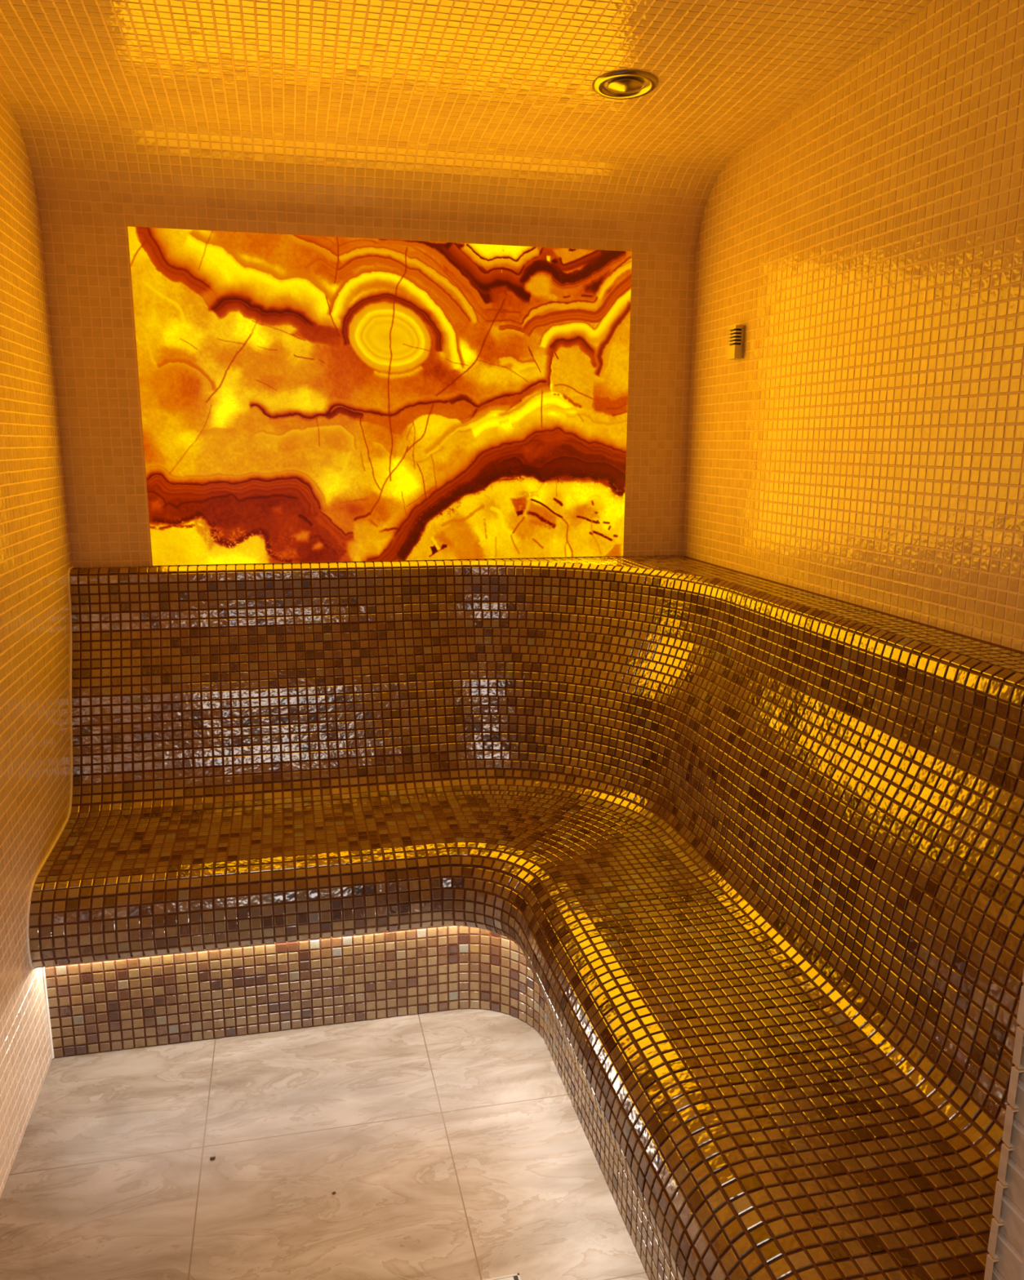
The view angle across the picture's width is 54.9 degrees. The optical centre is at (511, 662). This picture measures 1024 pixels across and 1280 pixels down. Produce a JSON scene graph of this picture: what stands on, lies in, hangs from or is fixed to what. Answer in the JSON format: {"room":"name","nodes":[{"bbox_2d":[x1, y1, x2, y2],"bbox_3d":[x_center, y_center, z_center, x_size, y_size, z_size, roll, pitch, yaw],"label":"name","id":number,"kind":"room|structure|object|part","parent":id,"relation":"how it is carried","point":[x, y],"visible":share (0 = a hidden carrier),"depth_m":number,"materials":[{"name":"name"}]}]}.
{"room":"spa","nodes":[
{"label":"spa","id":0,"kind":"room"},
{"bbox_2d":[0,92,71,1197],"bbox_3d":[-0.991,-0.115,1.490,0.105,2.397,2.725,-3,13,-13],"label":"wall","id":1,"kind":"structure","parent":0,"point":[35,553],"depth_m":2.25,"materials":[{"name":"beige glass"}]},
{"bbox_2d":[0,1008,649,1279],"bbox_3d":[0.551,1.342,0.710,2.753,0.104,5.564,-3,13,-13],"label":"floor","id":2,"kind":"structure","parent":0,"point":[450,1144],"depth_m":1.97,"materials":[{"name":"beige stone"}]},
{"bbox_2d":[483,1273,520,1279],"bbox_3d":[-0.056,1.088,1.610,0.182,0.006,0.182,-3,13,-13],"label":"floor drain","id":3,"kind":"object","parent":2,"relation":"in","point":[512,1277],"visible":1,"depth_m":1.71,"materials":[{"name":"grey metal"}]},
{"bbox_2d":[26,555,1023,1279],"bbox_3d":[-0.065,0.480,1.869,1.817,1.069,2.511,-3,13,-13],"label":"bench","id":4,"kind":"object","parent":2,"relation":"on","point":[743,852],"visible":1,"depth_m":2.26,"materials":[{"name":"brown tile"}]},
{"bbox_3d":[-0.203,0.611,1.686,1.456,0.012,2.167,-3,13,-13],"label":"seat","id":5,"kind":"part","parent":4,"relation":"part of","materials":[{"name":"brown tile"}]},
{"bbox_2d":[40,223,695,568],"bbox_3d":[-0.346,-0.732,2.891,1.833,0.941,0.081,-3,13,-13],"label":"wall","id":6,"kind":"structure","parent":0,"point":[88,274],"depth_m":2.74,"materials":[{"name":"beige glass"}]},
{"bbox_2d":[127,226,631,565],"bbox_3d":[-0.332,-0.740,2.844,1.395,0.892,0.016,-3,13,-13],"label":"panel","id":7,"kind":"object","parent":6,"relation":"attached to","point":[304,398],"visible":1,"depth_m":2.82,"materials":[{"name":"orange"}]},
{"bbox_2d":[0,0,933,256],"bbox_3d":[-0.057,-1.124,1.516,1.833,0.438,2.654,-3,13,-13],"label":"ceiling","id":8,"kind":"structure","parent":0,"point":[474,122],"depth_m":2.32,"materials":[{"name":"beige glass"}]},
{"bbox_2d":[591,69,657,99],"bbox_3d":[0.253,-1.306,2.210,0.146,0.050,0.146,8,15,31],"label":"recessed light","id":9,"kind":"object","parent":8,"relation":"in","point":[622,88],"visible":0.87,"depth_m":2.20,"materials":[{"name":"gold metal"}]},
{"bbox_2d":[683,0,1023,651],"bbox_3d":[0.881,-0.198,1.907,0.105,2.397,2.725,-3,13,-13],"label":"wall","id":10,"kind":"structure","parent":0,"point":[864,446],"depth_m":2.05,"materials":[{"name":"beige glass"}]},
{"bbox_2d":[726,324,744,359],"bbox_3d":[0.610,-0.872,2.691,0.027,0.086,0.049,-3,13,-13],"label":"wall sensor","id":11,"kind":"object","parent":10,"relation":"attached to","point":[735,351],"visible":1,"depth_m":2.67,"materials":[{"name":"beige plastic"}]},
{"bbox_2d":[983,969,1023,1279],"bbox_3d":[0.232,0.116,0.466,1.828,2.392,0.137,-3,13,-13],"label":"wall","id":12,"kind":"structure","parent":0,"point":[1005,1259],"depth_m":0.58,"materials":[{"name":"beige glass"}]}
]}

